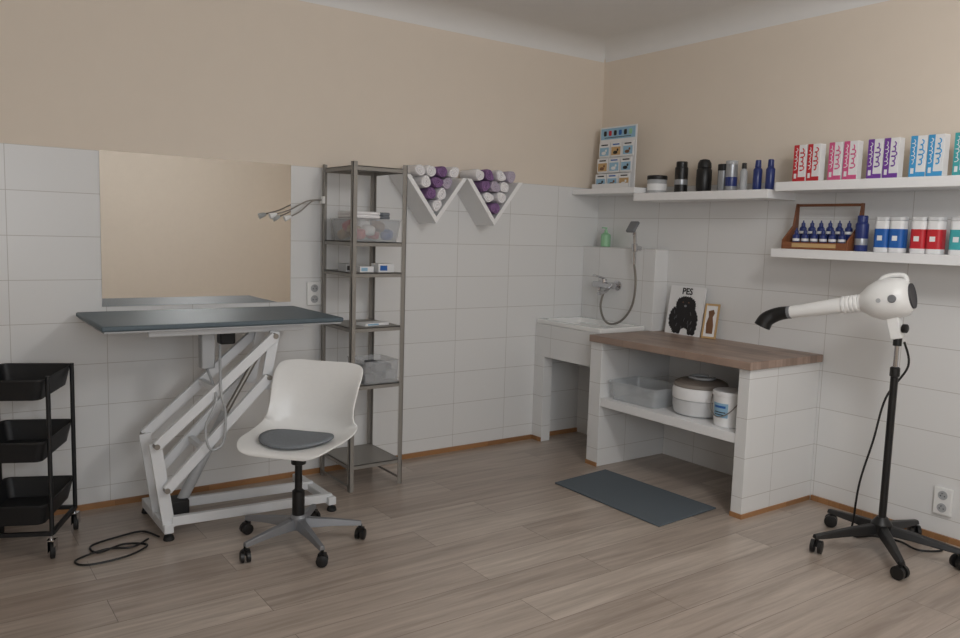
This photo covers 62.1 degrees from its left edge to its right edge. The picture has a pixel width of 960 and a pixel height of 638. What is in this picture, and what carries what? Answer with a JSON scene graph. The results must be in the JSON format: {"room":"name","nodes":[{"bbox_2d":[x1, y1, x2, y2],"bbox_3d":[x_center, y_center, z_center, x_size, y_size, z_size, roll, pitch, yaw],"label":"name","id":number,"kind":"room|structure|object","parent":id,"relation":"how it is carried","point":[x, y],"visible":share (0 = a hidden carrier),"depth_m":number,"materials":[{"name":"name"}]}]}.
{"room":"pet grooming salon","nodes":[
{"label":"pet grooming salon","id":0,"kind":"room"},
{"bbox_2d":[0,0,604,504],"bbox_3d":[-1.499,-0.432,4.016,5.800,2.765,0.120,-3,8,-35],"label":"wall","id":1,"kind":"structure","parent":0,"point":[304,86],"depth_m":4.29,"materials":[{"name":"tile"}]},
{"bbox_2d":[99,150,290,306],"bbox_3d":[-1.398,-0.439,4.009,0.936,0.730,0.005,-3,8,-35],"label":"wall mirror","id":2,"kind":"object","parent":1,"relation":"attached to","point":[175,230],"visible":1,"depth_m":3.98,"materials":[{"name":"clear glass"}]},
{"bbox_2d":[306,282,320,304],"bbox_3d":[-0.911,-0.140,4.384,0.082,0.130,0.026,-3,8,-35],"label":"wall socket","id":3,"kind":"object","parent":1,"relation":"attached to","point":[313,288],"visible":1,"depth_m":4.38,"materials":[{"name":"white plastic"}]},
{"bbox_2d":[54,427,576,514],"bbox_3d":[-1.508,0.885,4.099,5.580,0.028,0.012,-3,8,-35],"label":"baseboard","id":4,"kind":"structure","parent":1,"relation":"attached to","point":[102,504],"depth_m":4.38,"materials":[{"name":"brown wood"}]},
{"bbox_2d":[389,174,466,222],"bbox_3d":[-0.304,-0.692,4.639,0.413,0.268,0.200,-3,8,-35],"label":"wall rack","id":5,"kind":"object","parent":1,"relation":"attached to","point":[418,205],"visible":0.8,"depth_m":4.59,"materials":[{"name":"white paint"}]},
{"bbox_2d":[419,187,435,198],"bbox_3d":[-0.326,-0.724,4.600,0.072,0.070,0.182,-3,8,-37],"label":"rolled towel","id":6,"kind":"object","parent":5,"relation":"on","point":[428,192],"visible":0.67,"depth_m":4.53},
{"bbox_2d":[412,175,429,187],"bbox_3d":[-0.355,-0.786,4.570,0.065,0.074,0.182,-3,8,-37],"label":"rolled towel","id":7,"kind":"object","parent":6,"relation":"on","point":[423,181],"visible":0.73,"depth_m":4.51,"materials":[{"name":"fabric"}]},
{"bbox_2d":[401,164,425,175],"bbox_3d":[-0.385,-0.847,4.540,0.078,0.068,0.183,-3,8,-37],"label":"rolled towel","id":8,"kind":"object","parent":7,"relation":"on","point":[418,169],"visible":0.73,"depth_m":4.47,"materials":[{"name":"fabric"}]},
{"bbox_2d":[429,177,442,187],"bbox_3d":[-0.289,-0.785,4.611,0.078,0.067,0.183,-3,8,-36],"label":"rolled towel","id":9,"kind":"object","parent":6,"relation":"on","point":[435,182],"visible":0.59,"depth_m":4.54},
{"bbox_2d":[424,165,435,176],"bbox_3d":[-0.327,-0.848,4.593,0.074,0.067,0.182,-3,8,-37],"label":"rolled towel","id":10,"kind":"object","parent":9,"relation":"on","point":[430,170],"visible":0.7,"depth_m":4.52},
{"bbox_2d":[427,199,441,211],"bbox_3d":[-0.293,-0.657,4.625,0.070,0.076,0.182,-2,7,-33],"label":"rolled towel","id":11,"kind":"object","parent":5,"relation":"on","point":[435,204],"visible":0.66,"depth_m":4.55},
{"bbox_2d":[426,188,446,200],"bbox_3d":[-0.266,-0.727,4.652,0.068,0.078,0.182,-3,8,-37],"label":"rolled towel","id":12,"kind":"object","parent":11,"relation":"on","point":[441,193],"visible":0.56,"depth_m":4.58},
{"bbox_2d":[440,178,451,189],"bbox_3d":[-0.238,-0.791,4.669,0.075,0.070,0.184,-3,8,-35],"label":"rolled towel","id":13,"kind":"object","parent":12,"relation":"on","point":[447,182],"visible":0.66,"depth_m":4.60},
{"bbox_2d":[429,166,446,177],"bbox_3d":[-0.265,-0.853,4.637,0.078,0.069,0.182,-2,7,-34],"label":"rolled towel","id":14,"kind":"object","parent":13,"relation":"on","point":[441,171],"visible":0.64,"depth_m":4.57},
{"bbox_2d":[443,166,458,178],"bbox_3d":[-0.197,-0.857,4.674,0.071,0.072,0.182,-3,8,-37],"label":"rolled towel","id":15,"kind":"object","parent":13,"relation":"on","point":[452,172],"visible":0.62,"depth_m":4.61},
{"bbox_2d":[300,0,604,62],"bbox_3d":[-1.378,-1.691,3.764,5.600,0.102,0.180,-3,8,-35],"label":"trim","id":16,"kind":"structure","parent":1,"relation":"attached to","point":[437,14],"depth_m":4.78,"materials":[{"name":"white paint"}]},
{"bbox_2d":[457,178,521,225],"bbox_3d":[0.033,-0.708,4.879,0.413,0.268,0.200,-3,8,-35],"label":"wall rack","id":17,"kind":"object","parent":1,"relation":"attached to","point":[472,200],"visible":0.68,"depth_m":4.83,"materials":[{"name":"white paint"}]},
{"bbox_2d":[480,192,493,202],"bbox_3d":[0.005,-0.737,4.851,0.079,0.068,0.184,-2,7,-34],"label":"rolled towel","id":18,"kind":"object","parent":17,"relation":"on","point":[487,197],"visible":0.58,"depth_m":4.78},
{"bbox_2d":[473,180,489,192],"bbox_3d":[-0.012,-0.796,4.804,0.071,0.073,0.182,-2,7,-32],"label":"rolled towel","id":19,"kind":"object","parent":18,"relation":"on","point":[482,186],"visible":0.69,"depth_m":4.74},
{"bbox_2d":[459,169,483,180],"bbox_3d":[-0.050,-0.862,4.787,0.072,0.070,0.182,-3,8,-36],"label":"rolled towel","id":20,"kind":"object","parent":19,"relation":"on","point":[474,174],"visible":0.91,"depth_m":4.73,"materials":[{"name":"fabric"}]},
{"bbox_2d":[486,203,499,213],"bbox_3d":[0.043,-0.675,4.866,0.077,0.069,0.182,-3,8,-36],"label":"rolled towel","id":21,"kind":"object","parent":17,"relation":"on","point":[494,208],"visible":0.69,"depth_m":4.80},
{"bbox_2d":[488,192,505,202],"bbox_3d":[0.082,-0.741,4.878,0.074,0.071,0.182,-3,8,-37],"label":"rolled towel","id":22,"kind":"object","parent":21,"relation":"on","point":[499,197],"visible":0.68,"depth_m":4.81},
{"bbox_2d":[486,181,499,191],"bbox_3d":[0.043,-0.807,4.857,0.071,0.071,0.184,-3,8,-36],"label":"rolled towel","id":23,"kind":"object","parent":22,"relation":"on","point":[494,186],"visible":0.53,"depth_m":4.79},
{"bbox_2d":[480,170,493,180],"bbox_3d":[0.011,-0.868,4.836,0.071,0.071,0.182,-3,8,-36],"label":"rolled towel","id":24,"kind":"object","parent":23,"relation":"on","point":[488,175],"visible":0.57,"depth_m":4.76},
{"bbox_2d":[498,182,508,192],"bbox_3d":[0.104,-0.808,4.907,0.074,0.067,0.182,-2,7,-34],"label":"rolled towel","id":25,"kind":"object","parent":22,"relation":"on","point":[504,188],"visible":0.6,"depth_m":4.83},
{"bbox_2d":[492,171,505,181],"bbox_3d":[0.082,-0.870,4.871,0.076,0.069,0.183,-2,7,-34],"label":"rolled towel","id":26,"kind":"object","parent":25,"relation":"on","point":[499,176],"visible":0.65,"depth_m":4.80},
{"bbox_2d":[501,171,515,182],"bbox_3d":[0.143,-0.871,4.916,0.066,0.075,0.184,-3,8,-37],"label":"rolled towel","id":27,"kind":"object","parent":25,"relation":"on","point":[510,176],"visible":0.61,"depth_m":4.85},
{"bbox_2d":[0,432,959,637],"bbox_3d":[0.088,1.212,1.891,5.600,0.050,5.500,-3,8,-35],"label":"floor","id":28,"kind":"structure","parent":0,"point":[479,542],"depth_m":3.28,"materials":[{"name":"brown wood"}]},
{"bbox_2d":[0,363,80,558],"bbox_3d":[-1.922,0.586,3.357,0.339,0.756,0.408,0,6,-12],"label":"trolley","id":29,"kind":"object","parent":28,"relation":"on","point":[26,500],"visible":1,"depth_m":3.46,"materials":[{"name":"metal"}]},
{"bbox_2d":[0,363,69,400],"bbox_3d":[-1.912,0.261,3.322,0.292,0.088,0.408,0,6,-12],"label":"tray","id":30,"kind":"object","parent":29,"relation":"on","point":[18,381],"depth_m":3.35,"materials":[{"name":"plastic"}]},
{"bbox_2d":[0,419,70,462],"bbox_3d":[-1.919,0.511,3.349,0.292,0.088,0.408,0,6,-12],"label":"tray","id":31,"kind":"object","parent":29,"relation":"on","point":[21,440],"depth_m":3.46,"materials":[{"name":"plastic"}]},
{"bbox_2d":[0,475,72,526],"bbox_3d":[-1.927,0.770,3.377,0.292,0.088,0.408,0,6,-12],"label":"tray","id":32,"kind":"object","parent":29,"relation":"on","point":[24,501],"depth_m":3.48,"materials":[{"name":"plastic"}]},
{"bbox_2d":[74,530,159,565],"bbox_3d":[-1.542,0.970,3.379,0.233,0.009,0.379,6,8,36],"label":"power cable","id":33,"kind":"object","parent":28,"relation":"on","point":[139,531],"visible":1,"depth_m":3.38,"materials":[{"name":"black plastic"}]},
{"bbox_2d":[76,306,342,541],"bbox_3d":[-1.270,0.457,3.788,1.060,0.960,0.612,-3,8,-35],"label":"table","id":34,"kind":"object","parent":28,"relation":"on","point":[167,511],"visible":0.95,"depth_m":3.61,"materials":[{"name":"metal"}]},
{"bbox_2d":[237,359,366,567],"bbox_3d":[-0.802,0.599,3.470,0.562,0.771,0.569,3,6,12],"label":"swivel chair","id":35,"kind":"object","parent":28,"relation":"on","point":[310,413],"visible":1,"depth_m":3.56,"materials":[{"name":"white plastic"}]},
{"bbox_2d":[320,161,407,492],"bbox_3d":[-0.640,0.034,4.337,0.315,1.720,0.365,-3,8,-35],"label":"metal shelving unit","id":36,"kind":"object","parent":28,"relation":"on","point":[352,457],"visible":0.8,"depth_m":4.28,"materials":[{"name":"grey paint"}]},
{"bbox_2d":[268,196,324,220],"bbox_3d":[-0.964,-0.585,4.209,0.317,0.142,0.037,-3,8,-39],"label":"gooseneck lamp","id":37,"kind":"object","parent":36,"relation":"attached to","point":[322,198],"visible":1,"depth_m":4.20,"materials":[{"name":"white plastic"}]},
{"bbox_2d":[338,263,349,271],"bbox_3d":[-0.708,-0.273,4.223,0.050,0.040,0.101,-3,8,-35],"label":"box","id":38,"kind":"object","parent":36,"relation":"on","point":[345,267],"visible":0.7,"depth_m":4.19,"materials":[{"name":"grey cardboard"}]},
{"bbox_2d":[323,444,397,469],"bbox_3d":[-0.662,0.761,4.415,0.307,0.022,0.357,-3,8,-35],"label":"shelf","id":39,"kind":"object","parent":36,"relation":"on","point":[365,455],"depth_m":4.36,"materials":[{"name":"metal"}]},
{"bbox_2d":[324,319,399,332],"bbox_3d":[-0.640,0.035,4.337,0.307,0.022,0.357,-3,8,-35],"label":"shelf","id":40,"kind":"object","parent":36,"relation":"on","point":[345,326],"depth_m":4.22,"materials":[{"name":"metal"}]},
{"bbox_2d":[324,269,400,276],"bbox_3d":[-0.631,-0.248,4.306,0.307,0.022,0.357,-3,8,-35],"label":"shelf","id":41,"kind":"object","parent":36,"relation":"on","point":[352,273],"depth_m":4.18,"materials":[{"name":"metal"}]},
{"bbox_2d":[325,240,401,246],"bbox_3d":[-0.626,-0.407,4.289,0.307,0.022,0.357,-3,8,-35],"label":"shelf","id":42,"kind":"object","parent":36,"relation":"on","point":[352,243],"depth_m":4.17,"materials":[{"name":"metal"}]},
{"bbox_2d":[325,165,402,175],"bbox_3d":[-0.615,-0.789,4.248,0.307,0.022,0.357,-3,8,-35],"label":"shelf","id":43,"kind":"object","parent":36,"relation":"on","point":[350,169],"depth_m":4.17,"materials":[{"name":"metal"}]},
{"bbox_2d":[337,220,392,239],"bbox_3d":[-0.613,-0.475,4.265,0.290,0.118,0.300,-3,8,-35],"label":"storage box","id":44,"kind":"object","parent":36,"relation":"on","point":[372,231],"visible":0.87,"depth_m":4.20,"materials":[{"name":"plastic"}]},
{"bbox_2d":[338,211,379,218],"bbox_3d":[-0.641,-0.550,4.223,0.160,0.036,0.220,-2,7,-32],"label":"folded towel","id":45,"kind":"object","parent":44,"relation":"on","point":[342,214],"visible":0.72,"depth_m":4.15,"materials":[{"name":"fabric"}]},
{"bbox_2d":[356,265,373,271],"bbox_3d":[-0.630,-0.268,4.242,0.080,0.030,0.121,-3,8,-35],"label":"box","id":46,"kind":"object","parent":36,"relation":"on","point":[359,268],"visible":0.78,"depth_m":4.20,"materials":[{"name":"cardboard"}]},
{"bbox_2d":[356,321,388,326],"bbox_3d":[-0.576,0.024,4.282,0.081,0.015,0.160,7,8,43],"label":"box","id":47,"kind":"object","parent":36,"relation":"on","point":[368,323],"visible":1,"depth_m":4.25,"materials":[{"name":"white paper"}]},
{"bbox_2d":[357,360,394,382],"bbox_3d":[-0.582,0.272,4.323,0.212,0.123,0.220,-3,8,-35],"label":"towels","id":48,"kind":"object","parent":36,"relation":"on","point":[371,368],"visible":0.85,"depth_m":4.27,"materials":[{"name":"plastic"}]},
{"bbox_2d":[359,376,398,389],"bbox_3d":[-0.649,0.339,4.370,0.307,0.022,0.357,-3,8,-35],"label":"shelf","id":49,"kind":"object","parent":36,"relation":"on","point":[380,382],"depth_m":4.26,"materials":[{"name":"metal"}]},
{"bbox_2d":[371,263,393,271],"bbox_3d":[-0.521,-0.275,4.270,0.100,0.045,0.071,-4,8,-41],"label":"box","id":50,"kind":"object","parent":36,"relation":"on","point":[378,267],"visible":0.9,"depth_m":4.24,"materials":[{"name":"cardboard"}]},
{"bbox_2d":[532,316,644,441],"bbox_3d":[0.703,0.429,5.248,0.410,0.821,0.617,-3,8,-35],"label":"tub","id":51,"kind":"object","parent":28,"relation":"on","point":[566,339],"visible":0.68,"depth_m":5.27,"materials":[{"name":"white tile"}]},
{"bbox_2d":[537,316,644,333],"bbox_3d":[0.712,0.110,5.213,0.400,0.180,0.616,-3,8,-35],"label":"basin","id":52,"kind":"object","parent":51,"relation":"in","point":[559,325],"depth_m":5.18,"materials":[{"name":"white ceramic"}]},
{"bbox_2d":[555,469,715,526],"bbox_3d":[0.811,0.944,4.285,0.460,0.008,0.810,-3,8,-35],"label":"floor mat","id":53,"kind":"object","parent":28,"relation":"on","point":[659,507],"visible":1,"depth_m":4.22,"materials":[{"name":"rubber"}]},
{"bbox_2d":[585,341,819,519],"bbox_3d":[1.227,0.554,4.557,0.604,0.752,1.131,-3,8,-35],"label":"counter base","id":54,"kind":"object","parent":28,"relation":"on","point":[768,455],"visible":0.9,"depth_m":4.27,"materials":[{"name":"white tile"}]},
{"bbox_2d":[672,374,728,418],"bbox_3d":[1.220,0.418,4.410,0.306,0.211,0.306,-3,8,-35],"label":"appliance","id":55,"kind":"object","parent":54,"relation":"on","point":[692,394],"visible":0.83,"depth_m":4.30,"materials":[{"name":"grey plastic"}]},
{"bbox_2d":[672,384,713,418],"bbox_3d":[1.219,0.446,4.413,0.306,0.155,0.306,-3,8,-35],"label":"pot","id":56,"kind":"object","parent":55,"relation":"on","point":[688,400],"depth_m":4.29,"materials":[{"name":"white paint"}]},
{"bbox_2d":[589,330,822,370],"bbox_3d":[1.237,0.161,4.504,0.620,0.040,1.135,-3,8,-35],"label":"countertop","id":57,"kind":"structure","parent":54,"relation":"on","point":[740,355],"depth_m":4.31,"materials":[{"name":"brown wood"}]},
{"bbox_2d":[665,285,706,336],"bbox_3d":[1.262,-0.052,4.899,0.051,0.298,0.270,-3,8,-35],"label":"picture","id":58,"kind":"object","parent":57,"relation":"on","point":[686,306],"visible":1,"depth_m":4.89,"materials":[{"name":"white paper"}]},
{"bbox_2d":[668,296,697,335],"bbox_3d":[1.251,-0.025,4.902,0.034,0.236,0.227,-3,8,-35],"label":"print","id":59,"kind":"object","parent":58,"relation":"attached to","point":[682,310],"depth_m":4.90,"materials":[{"name":"black paper"}]},
{"bbox_2d":[701,303,720,338],"bbox_3d":[1.375,0.014,4.754,0.090,0.208,0.055,7,8,40],"label":"picture frame","id":60,"kind":"object","parent":57,"relation":"on","point":[711,314],"visible":1,"depth_m":4.75,"materials":[{"name":"beige wood"}]},
{"bbox_2d":[703,305,717,336],"bbox_3d":[1.376,0.014,4.755,0.070,0.183,0.043,7,8,40],"label":"print","id":61,"kind":"object","parent":60,"relation":"attached to","point":[710,320],"depth_m":4.75,"materials":[{"name":"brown paper"}]},
{"bbox_2d":[710,387,737,428],"bbox_3d":[1.297,0.462,4.150,0.189,0.184,0.184,-3,8,-35],"label":"plastic bucket","id":62,"kind":"object","parent":54,"relation":"on","point":[724,412],"visible":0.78,"depth_m":4.09,"materials":[{"name":"white paint"}]},
{"bbox_2d":[754,273,959,580],"bbox_3d":[1.756,0.408,3.685,0.660,1.261,0.958,-3,8,-35],"label":"dryer","id":63,"kind":"object","parent":28,"relation":"on","point":[889,299],"visible":1,"depth_m":3.55,"materials":[{"name":"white plastic"}]},
{"bbox_2d":[908,283,916,308],"bbox_3d":[1.888,-0.101,3.479,0.032,0.111,0.112,7,8,40],"label":"vent","id":64,"kind":"object","parent":63,"relation":"attached to","point":[912,295],"depth_m":3.47,"materials":[{"name":"grey plastic"}]},
{"bbox_2d":[439,0,753,37],"bbox_3d":[0.169,-1.486,1.599,5.600,0.050,5.500,-3,8,-35],"label":"ceiling","id":65,"kind":"structure","parent":0,"point":[599,18],"depth_m":4.58,"materials":[{"name":"white paint"}]},
{"bbox_2d":[596,0,959,539],"bbox_3d":[2.485,-0.241,3.362,0.120,2.765,5.608,-3,8,-35],"label":"wall","id":66,"kind":"structure","parent":0,"point":[891,68],"depth_m":4.19,"materials":[{"name":"beige paint"}]},
{"bbox_2d":[592,274,620,294],"bbox_3d":[0.797,-0.230,5.279,0.172,0.131,0.216,-3,8,-35],"label":"shower mixer","id":67,"kind":"object","parent":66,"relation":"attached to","point":[602,283],"visible":1,"depth_m":5.25,"materials":[{"name":"silver metal"}]},
{"bbox_2d":[572,187,646,195],"bbox_3d":[0.892,-0.835,5.245,0.250,0.035,0.573,-3,8,-35],"label":"wall shelf","id":68,"kind":"object","parent":66,"relation":"attached to","point":[624,191],"visible":0.76,"depth_m":5.16,"materials":[{"name":"white paint"}]},
{"bbox_2d":[592,124,637,188],"bbox_3d":[0.879,-1.058,5.224,0.064,0.410,0.330,-3,8,-35],"label":"display","id":69,"kind":"object","parent":68,"relation":"on","point":[616,165],"visible":0.98,"depth_m":5.21,"materials":[{"name":"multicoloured paper"}]},
{"bbox_2d":[599,221,641,324],"bbox_3d":[0.908,-0.296,5.175,0.111,0.673,0.306,-3,8,-35],"label":"shower","id":70,"kind":"object","parent":66,"relation":"attached to","point":[631,228],"visible":0.99,"depth_m":5.07,"materials":[{"name":"silver metal"}]},
{"bbox_2d":[576,246,668,434],"bbox_3d":[0.939,0.178,5.359,0.119,1.310,0.659,-3,8,-35],"label":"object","id":71,"kind":"structure","parent":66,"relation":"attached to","point":[614,264],"depth_m":5.24,"materials":[{"name":"white tile"}]},
{"bbox_2d":[600,227,610,246],"bbox_3d":[0.853,-0.557,5.413,0.068,0.130,0.066,-3,8,-35],"label":"soap dispenser","id":72,"kind":"object","parent":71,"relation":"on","point":[605,237],"visible":1,"depth_m":5.39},
{"bbox_2d":[633,189,795,202],"bbox_3d":[1.331,-0.712,4.634,0.250,0.047,0.960,-3,8,-35],"label":"wall shelf","id":73,"kind":"object","parent":66,"relation":"attached to","point":[757,194],"visible":0.89,"depth_m":4.47,"materials":[{"name":"white paint"}]},
{"bbox_2d":[647,175,667,192],"bbox_3d":[1.101,-0.834,4.961,0.124,0.112,0.124,-3,8,-35],"label":"jar","id":74,"kind":"object","parent":73,"relation":"on","point":[655,183],"visible":0.85,"depth_m":4.91,"materials":[{"name":"grey plastic"}]},
{"bbox_2d":[674,161,687,191],"bbox_3d":[1.213,-0.852,4.803,0.079,0.188,0.079,-3,8,-35],"label":"shampoo bottle","id":75,"kind":"object","parent":73,"relation":"on","point":[681,170],"visible":0.83,"depth_m":4.77,"materials":[{"name":"black plastic"}]},
{"bbox_2d":[696,159,711,190],"bbox_3d":[1.311,-0.837,4.665,0.090,0.193,0.090,-3,8,-35],"label":"shampoo bottle","id":76,"kind":"object","parent":73,"relation":"on","point":[704,171],"visible":0.8,"depth_m":4.63,"materials":[{"name":"black plastic"}]},
{"bbox_2d":[717,164,725,190],"bbox_3d":[1.394,-0.806,4.568,0.066,0.158,0.066,-3,8,-35],"label":"bottle","id":77,"kind":"object","parent":73,"relation":"on","point":[721,167],"visible":0.5,"depth_m":4.54,"materials":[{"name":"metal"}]},
{"bbox_2d":[724,160,737,189],"bbox_3d":[1.418,-0.805,4.499,0.067,0.172,0.067,-3,8,-35],"label":"bottle","id":78,"kind":"object","parent":73,"relation":"on","point":[731,174],"visible":0.8,"depth_m":4.47,"materials":[{"name":"silver metal"}]},
{"bbox_2d":[739,163,747,189],"bbox_3d":[1.470,-0.790,4.445,0.040,0.157,0.040,-3,8,-35],"label":"shampoo bottle","id":79,"kind":"object","parent":73,"relation":"on","point":[743,173],"visible":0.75,"depth_m":4.43,"materials":[{"name":"grey plastic"}]},
{"bbox_2d":[752,160,762,189],"bbox_3d":[1.522,-0.786,4.372,0.048,0.168,0.048,-3,8,-35],"label":"spray bottle","id":80,"kind":"object","parent":73,"relation":"on","point":[757,172],"visible":0.8,"depth_m":4.35,"materials":[{"name":"blue plastic"}]},
{"bbox_2d":[765,159,774,189],"bbox_3d":[1.568,-0.778,4.307,0.048,0.168,0.048,-3,8,-35],"label":"bottle","id":81,"kind":"object","parent":73,"relation":"on","point":[770,171],"visible":0.88,"depth_m":4.29,"materials":[{"name":"blue plastic"}]},
{"bbox_2d":[605,0,888,61],"bbox_3d":[2.381,-1.514,3.179,0.180,0.102,5.500,-3,8,-35],"label":"trim","id":82,"kind":"structure","parent":66,"relation":"attached to","point":[756,14],"depth_m":4.61,"materials":[{"name":"white paint"}]},
{"bbox_2d":[771,248,959,265],"bbox_3d":[2.023,-0.280,3.689,0.250,0.045,1.380,-3,8,-35],"label":"wall shelf","id":83,"kind":"object","parent":66,"relation":"attached to","point":[912,258],"visible":0.85,"depth_m":3.74,"materials":[{"name":"white paint"}]},
{"bbox_2d":[781,203,864,250],"bbox_3d":[1.731,-0.468,4.037,0.132,0.235,0.362,-3,8,-35],"label":"rack","id":84,"kind":"object","parent":83,"relation":"on","point":[787,243],"visible":0.81,"depth_m":4.03,"materials":[{"name":"brown wood"}]},
{"bbox_2d":[799,220,806,238],"bbox_3d":[1.684,-0.465,4.156,0.037,0.098,0.037,-3,8,-35],"label":"dropper bottle","id":85,"kind":"object","parent":84,"relation":"on","point":[802,228],"visible":0.71,"depth_m":4.15,"materials":[{"name":"blue plastic"}]},
{"bbox_2d":[810,228,817,242],"bbox_3d":[1.696,-0.413,4.050,0.037,0.098,0.037,-3,8,-35],"label":"dropper bottle","id":86,"kind":"object","parent":84,"relation":"on","point":[814,237],"visible":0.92,"depth_m":4.04,"materials":[{"name":"blue plastic"}]},
{"bbox_2d":[783,242,845,250],"bbox_3d":[1.728,-0.369,4.048,0.130,0.036,0.344,-3,8,-35],"label":"tray","id":87,"kind":"object","parent":84,"relation":"on","point":[836,246],"depth_m":4.00,"materials":[{"name":"brown wood"}]},
{"bbox_2d":[819,228,826,242],"bbox_3d":[1.726,-0.408,4.010,0.037,0.098,0.037,-3,8,-35],"label":"dropper bottle","id":88,"kind":"object","parent":84,"relation":"on","point":[823,237],"visible":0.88,"depth_m":4.00,"materials":[{"name":"blue plastic"}]},
{"bbox_2d":[828,228,835,242],"bbox_3d":[1.754,-0.403,3.969,0.037,0.098,0.037,-3,8,-35],"label":"dropper bottle","id":89,"kind":"object","parent":84,"relation":"on","point":[832,237],"visible":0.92,"depth_m":3.96,"materials":[{"name":"blue plastic"}]},
{"bbox_2d":[838,228,845,242],"bbox_3d":[1.783,-0.398,3.929,0.037,0.098,0.037,-3,8,-35],"label":"dropper bottle","id":90,"kind":"object","parent":84,"relation":"on","point":[841,238],"visible":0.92,"depth_m":3.92,"materials":[{"name":"blue plastic"}]},
{"bbox_2d":[845,221,852,240],"bbox_3d":[1.829,-0.438,3.954,0.037,0.098,0.037,-3,8,-35],"label":"dropper bottle","id":91,"kind":"object","parent":84,"relation":"on","point":[848,230],"visible":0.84,"depth_m":3.94,"materials":[{"name":"blue plastic"}]},
{"bbox_2d":[854,215,868,251],"bbox_3d":[1.846,-0.413,3.854,0.061,0.172,0.061,-3,8,-35],"label":"shampoo bottle","id":92,"kind":"object","parent":83,"relation":"on","point":[862,225],"visible":0.98,"depth_m":3.83,"materials":[{"name":"blue plastic"}]},
{"bbox_2d":[873,217,890,251],"bbox_3d":[1.917,-0.401,3.789,0.066,0.166,0.069,-3,8,-35],"label":"canister","id":93,"kind":"object","parent":83,"relation":"on","point":[882,224],"visible":0.79,"depth_m":3.76,"materials":[{"name":"white plastic"}]},
{"bbox_2d":[888,217,908,252],"bbox_3d":[1.958,-0.394,3.732,0.066,0.166,0.069,-3,8,-35],"label":"canister","id":94,"kind":"object","parent":83,"relation":"on","point":[898,232],"visible":1,"depth_m":3.71,"materials":[{"name":"white plastic"}]},
{"bbox_2d":[909,217,927,253],"bbox_3d":[2.015,-0.383,3.651,0.066,0.166,0.069,-3,8,-35],"label":"canister","id":95,"kind":"object","parent":83,"relation":"on","point":[919,224],"visible":0.82,"depth_m":3.63,"materials":[{"name":"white plastic"}]},
{"bbox_2d":[925,217,947,253],"bbox_3d":[2.056,-0.376,3.594,0.066,0.166,0.069,-3,8,-35],"label":"canister","id":96,"kind":"object","parent":83,"relation":"on","point":[937,226],"visible":0.99,"depth_m":3.57,"materials":[{"name":"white plastic"}]},
{"bbox_2d":[948,217,959,254],"bbox_3d":[2.114,-0.365,3.514,0.066,0.166,0.069,-3,8,-35],"label":"canister","id":97,"kind":"object","parent":83,"relation":"on","point":[954,238],"visible":0.98,"depth_m":3.50,"materials":[{"name":"white plastic"}]},
{"bbox_2d":[775,175,959,193],"bbox_3d":[2.033,-0.619,3.652,0.250,0.047,1.380,-3,8,-35],"label":"wall shelf","id":98,"kind":"object","parent":66,"relation":"attached to","point":[948,182],"visible":1,"depth_m":3.75,"materials":[{"name":"white paint"}]},
{"bbox_2d":[792,144,807,180],"bbox_3d":[1.663,-0.801,4.118,0.047,0.190,0.072,-2,7,-34],"label":"carton","id":99,"kind":"object","parent":98,"relation":"on","point":[800,151],"visible":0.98,"depth_m":4.10,"materials":[{"name":"cardboard"}]},
{"bbox_2d":[806,143,825,180],"bbox_3d":[1.708,-0.792,4.055,0.047,0.190,0.072,-2,7,-31],"label":"carton","id":100,"kind":"object","parent":98,"relation":"on","point":[816,152],"visible":0.96,"depth_m":4.04,"materials":[{"name":"cardboard"}]},
{"bbox_2d":[827,142,844,179],"bbox_3d":[1.776,-0.780,3.960,0.047,0.190,0.072,-2,7,-31],"label":"carton","id":101,"kind":"object","parent":98,"relation":"on","point":[836,149],"visible":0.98,"depth_m":3.94,"materials":[{"name":"cardboard"}]},
{"bbox_2d":[842,140,863,178],"bbox_3d":[1.821,-0.772,3.897,0.047,0.190,0.072,-3,8,-35],"label":"carton","id":102,"kind":"object","parent":98,"relation":"on","point":[853,150],"visible":0.97,"depth_m":3.88,"materials":[{"name":"cardboard"}]},
{"bbox_2d":[866,138,884,178],"bbox_3d":[1.891,-0.759,3.799,0.047,0.190,0.072,-3,8,-35],"label":"carton","id":103,"kind":"object","parent":98,"relation":"on","point":[876,146],"visible":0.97,"depth_m":3.78,"materials":[{"name":"cardboard"}]},
{"bbox_2d":[882,137,904,177],"bbox_3d":[1.937,-0.751,3.736,0.047,0.190,0.072,-2,7,-33],"label":"carton","id":104,"kind":"object","parent":98,"relation":"on","point":[893,158],"visible":0.98,"depth_m":3.72,"materials":[{"name":"cardboard"}]},
{"bbox_2d":[908,135,928,176],"bbox_3d":[2.007,-0.738,3.637,0.047,0.190,0.072,-3,8,-36],"label":"carton","id":105,"kind":"object","parent":98,"relation":"on","point":[918,150],"visible":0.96,"depth_m":3.62,"materials":[{"name":"cardboard"}]},
{"bbox_2d":[926,133,950,175],"bbox_3d":[2.052,-0.730,3.574,0.047,0.190,0.072,-2,7,-31],"label":"carton","id":106,"kind":"object","parent":98,"relation":"on","point":[938,144],"visible":0.97,"depth_m":3.56,"materials":[{"name":"cardboard"}]},
{"bbox_2d":[952,132,959,174],"bbox_3d":[2.117,-0.718,3.483,0.047,0.190,0.072,-2,7,-32],"label":"carton","id":107,"kind":"object","parent":98,"relation":"on","point":[956,157],"visible":0.96,"depth_m":3.49,"materials":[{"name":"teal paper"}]},
{"bbox_2d":[810,495,959,546],"bbox_3d":[2.410,1.075,3.441,0.012,0.028,2.145,-3,8,-35],"label":"baseboard","id":108,"kind":"structure","parent":66,"relation":"attached to","point":[937,536],"depth_m":4.06,"materials":[{"name":"brown wood"}]},
{"bbox_2d":[932,486,953,516],"bbox_3d":[2.173,0.858,3.747,0.026,0.130,0.082,-3,8,-35],"label":"wall socket","id":109,"kind":"object","parent":66,"relation":"attached to","point":[943,497],"visible":1,"depth_m":3.74,"materials":[{"name":"white plastic"}]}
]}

